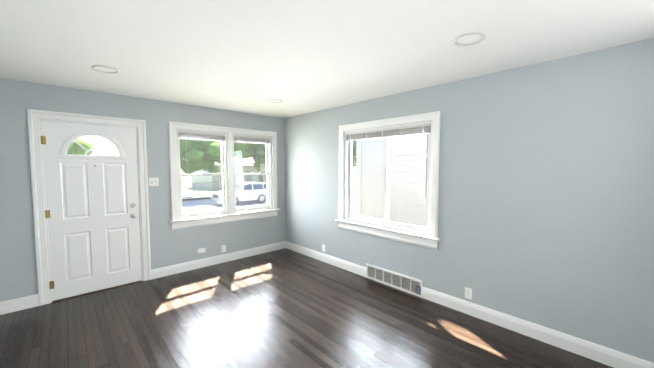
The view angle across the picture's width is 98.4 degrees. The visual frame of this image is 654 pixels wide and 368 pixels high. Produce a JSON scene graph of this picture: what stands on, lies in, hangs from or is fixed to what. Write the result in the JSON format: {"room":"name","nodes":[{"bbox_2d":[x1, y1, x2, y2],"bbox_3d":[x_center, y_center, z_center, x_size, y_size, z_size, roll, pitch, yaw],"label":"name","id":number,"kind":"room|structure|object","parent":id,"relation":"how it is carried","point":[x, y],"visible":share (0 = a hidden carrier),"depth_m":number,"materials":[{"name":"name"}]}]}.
{"room":"empty living room","nodes":[
{"label":"empty living room","id":0,"kind":"room"},
{"bbox_2d":[0,78,285,301],"bbox_3d":[-2.171,0.068,4.148,3.980,2.941,0.180,-3,5,-43],"label":"wall","id":1,"kind":"structure","parent":0,"point":[169,246],"depth_m":3.71,"materials":[{"name":"paint"}]},
{"bbox_2d":[27,109,150,305],"bbox_3d":[-2.859,0.250,3.499,1.077,2.153,0.201,-3,5,-43],"label":"door frame","id":2,"kind":"structure","parent":1,"relation":"attached to","point":[33,116],"depth_m":3.16,"materials":[{"name":"white paint"}]},
{"bbox_2d":[40,120,141,300],"bbox_3d":[-2.811,0.300,3.435,0.885,2.032,0.127,-3,5,-43],"label":"door","id":3,"kind":"structure","parent":1,"relation":"in","point":[92,213],"depth_m":3.41,"materials":[{"name":"white paint"}]},
{"bbox_2d":[52,280,141,302],"bbox_3d":[-2.874,1.318,3.577,0.871,0.013,0.222,-3,5,-43],"label":"door sill","id":4,"kind":"structure","parent":1,"relation":"attached to","point":[96,291],"depth_m":3.46,"materials":[{"name":"brown wood"}]},
{"bbox_2d":[0,241,285,314],"bbox_3d":[-2.105,1.224,4.146,3.620,0.134,0.015,-3,5,-43],"label":"baseboard","id":5,"kind":"structure","parent":1,"relation":"attached to","point":[17,304],"depth_m":4.16,"materials":[{"name":"white paint"}]},
{"bbox_2d":[149,178,158,185],"bbox_3d":[-2.351,-0.028,3.836,0.116,0.116,0.020,-3,5,-43],"label":"switch plate","id":6,"kind":"object","parent":1,"relation":"attached to","point":[153,181],"visible":1,"depth_m":3.84,"materials":[{"name":"white plastic"}]},
{"bbox_2d":[198,248,205,252],"bbox_3d":[-1.915,1.018,4.317,0.115,0.070,0.007,-3,5,-43],"label":"electrical outlet","id":7,"kind":"object","parent":1,"relation":"attached to","point":[201,250],"visible":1,"depth_m":4.31,"materials":[{"name":"white plastic"}]},
{"bbox_2d":[168,121,279,229],"bbox_3d":[-1.602,-0.146,4.614,1.830,1.533,0.199,-3,5,-43],"label":"window","id":8,"kind":"structure","parent":1,"relation":"in","point":[224,164],"depth_m":4.43,"materials":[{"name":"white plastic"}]},
{"bbox_2d":[178,131,225,176],"bbox_3d":[-1.880,-0.445,4.289,0.696,0.666,0.038,-3,5,-43],"label":"window blind","id":9,"kind":"object","parent":8,"relation":"attached to","point":[199,135],"visible":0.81,"depth_m":4.24,"materials":[{"name":"white plastic"}]},
{"bbox_2d":[233,135,269,177],"bbox_3d":[-1.277,-0.458,4.854,0.692,0.706,0.038,-3,5,-43],"label":"window blind","id":10,"kind":"object","parent":8,"relation":"attached to","point":[250,139],"visible":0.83,"depth_m":4.81,"materials":[{"name":"white plastic"}]},
{"bbox_2d":[0,248,612,367],"bbox_3d":[-0.508,1.519,2.454,3.980,0.250,5.050,-3,5,-43],"label":"floor","id":11,"kind":"structure","parent":0,"point":[284,308],"depth_m":2.70,"materials":[{"name":"brown wood"}]},
{"bbox_2d":[0,0,653,117],"bbox_3d":[-0.505,-1.167,2.292,3.980,0.250,5.050,-3,5,-43],"label":"ceiling","id":12,"kind":"structure","parent":0,"point":[298,57],"depth_m":2.06,"materials":[{"name":"white paint"}]},
{"bbox_2d":[91,65,119,73],"bbox_3d":[-2.048,-1.067,2.615,0.208,0.027,0.208,-3,5,-43],"label":"recessed light","id":13,"kind":"object","parent":12,"relation":"in","point":[95,66],"visible":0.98,"depth_m":2.60,"materials":[{"name":"grey"}]},
{"bbox_2d":[267,99,281,102],"bbox_3d":[-0.719,-1.141,3.857,0.208,0.027,0.208,-3,5,-43],"label":"recessed light","id":14,"kind":"object","parent":12,"relation":"in","point":[274,102],"visible":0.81,"depth_m":3.85,"materials":[{"name":"grey"}]},
{"bbox_2d":[453,32,485,45],"bbox_3d":[1.002,-1.026,1.992,0.208,0.027,0.208,-3,5,-43],"label":"recessed light","id":15,"kind":"object","parent":12,"relation":"in","point":[482,38],"visible":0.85,"depth_m":1.97,"materials":[{"name":"grey"}]},
{"bbox_2d":[285,38,653,362],"bbox_3d":[0.942,0.104,3.604,0.180,2.941,4.870,-3,5,-43],"label":"wall","id":16,"kind":"structure","parent":0,"point":[546,198],"depth_m":2.51,"materials":[{"name":"paint"}]},
{"bbox_2d":[352,141,352,184],"bbox_3d":[1.007,0.648,3.712,0.020,4.041,4.890,-3,5,-43],"label":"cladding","id":17,"kind":"object","parent":16,"relation":"attached to","point":[352,162],"depth_m":4.33,"materials":[{"name":"white"}]},
{"bbox_2d":[335,111,440,249],"bbox_3d":[0.752,-0.066,3.739,0.199,1.543,1.618,-3,5,-43],"label":"sliding window","id":18,"kind":"structure","parent":16,"relation":"in","point":[374,221],"depth_m":3.62,"materials":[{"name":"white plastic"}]},
{"bbox_2d":[346,123,430,140],"bbox_3d":[0.732,-0.660,3.683,0.030,0.115,1.304,-3,5,-43],"label":"window blind","id":19,"kind":"object","parent":18,"relation":"attached to","point":[400,131],"visible":0.88,"depth_m":3.58,"materials":[{"name":"white plastic"}]},
{"bbox_2d":[366,264,422,297],"bbox_3d":[0.841,1.226,3.641,0.027,0.196,0.834,-3,5,-43],"label":"air vent","id":20,"kind":"object","parent":16,"relation":"in","point":[410,285],"visible":1,"depth_m":3.60,"materials":[{"name":"white metal"}]},
{"bbox_2d":[465,287,471,299],"bbox_3d":[1.478,1.144,2.953,0.008,0.115,0.070,-3,5,-43],"label":"electrical outlet","id":21,"kind":"object","parent":16,"relation":"attached to","point":[468,293],"visible":1,"depth_m":2.95,"materials":[{"name":"white plastic"}]},
{"bbox_2d":[285,241,653,367],"bbox_3d":[0.808,1.255,3.672,0.015,0.134,4.690,-3,5,-43],"label":"baseboard","id":22,"kind":"structure","parent":16,"relation":"attached to","point":[595,352],"depth_m":2.62,"materials":[{"name":"white paint"}]},
{"label":"outside","id":23,"kind":"structure","parent":0,"visible":0},
{"bbox_2d":[181,173,355,214],"bbox_3d":[-25.950,0.243,46.919,160.000,0.400,185.000,-3,5,-43],"label":"lawn","id":24,"kind":"structure","parent":23,"point":[187,181],"depth_m":34.56,"materials":[{"name":"green plant"}]},
{"bbox_2d":[67,139,92,154],"bbox_3d":[-12.632,-2.538,11.156,9.482,9.588,5.336,-3,5,-43],"label":"tree","id":25,"kind":"object","parent":24,"relation":"on","point":[74,148],"depth_m":13.24,"materials":[{"name":"green plant"}]},
{"bbox_2d":[182,182,215,194],"bbox_3d":[-16.663,0.594,27.106,12.576,1.300,0.076,-3,5,-43],"label":"fence","id":26,"kind":"object","parent":24,"relation":"on","point":[194,186],"depth_m":29.74,"materials":[{"name":"grey"}]},
{"bbox_2d":[180,138,220,173],"bbox_3d":[-13.429,-3.664,26.446,8.834,10.006,7.153,-3,5,-43],"label":"tree","id":27,"kind":"object","parent":24,"relation":"on","point":[198,160],"depth_m":25.38,"materials":[{"name":"green plant"}]},
{"bbox_2d":[191,157,266,189],"bbox_3d":[-13.390,-2.666,41.367,10.900,6.100,8.900,-3,5,-43],"label":"house","id":28,"kind":"structure","parent":24,"relation":"on","point":[248,164],"depth_m":37.91,"materials":[{"name":"grey"}]},
{"bbox_2d":[234,142,265,181],"bbox_3d":[-7.010,-4.060,31.994,8.838,10.156,8.673,-3,5,-43],"label":"tree","id":29,"kind":"object","parent":24,"relation":"on","point":[256,154],"depth_m":30.80,"materials":[{"name":"green plant"}]},
{"bbox_2d":[353,140,355,166],"bbox_3d":[1.000,-4.109,38.402,8.068,9.541,8.653,-3,5,-43],"label":"tree","id":30,"kind":"object","parent":24,"relation":"on","point":[354,153],"depth_m":37.00,"materials":[{"name":"green plant"}]},
{"bbox_2d":[356,134,427,226],"bbox_3d":[8.089,-0.988,2.898,7.380,7.420,14.830,-3,5,-43],"label":"window glass","id":31,"kind":"object","parent":24,"relation":"on","point":[398,208],"depth_m":5.11,"materials":[{"name":"grey"}]},
{"bbox_2d":[182,188,355,213],"bbox_3d":[-5.791,1.678,25.429,160.000,0.360,9.200,-3,5,-43],"label":"road","id":32,"kind":"structure","parent":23,"point":[207,204],"depth_m":22.76,"materials":[{"name":"grey asphalt"}]},
{"bbox_2d":[211,181,266,204],"bbox_3d":[-6.980,0.734,23.707,4.810,1.730,2.180,-3,5,-43],"label":"car","id":33,"kind":"object","parent":32,"relation":"on","point":[259,186],"depth_m":23.13,"materials":[{"name":"grey metal"}]},
{"bbox_2d":[182,184,355,205],"bbox_3d":[-2.571,1.059,21.947,160.000,1.620,26.220,-3,5,-43],"label":"sidewalk","id":34,"kind":"structure","parent":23,"point":[353,203],"depth_m":26.66,"materials":[{"name":"grey concrete"}]}
]}

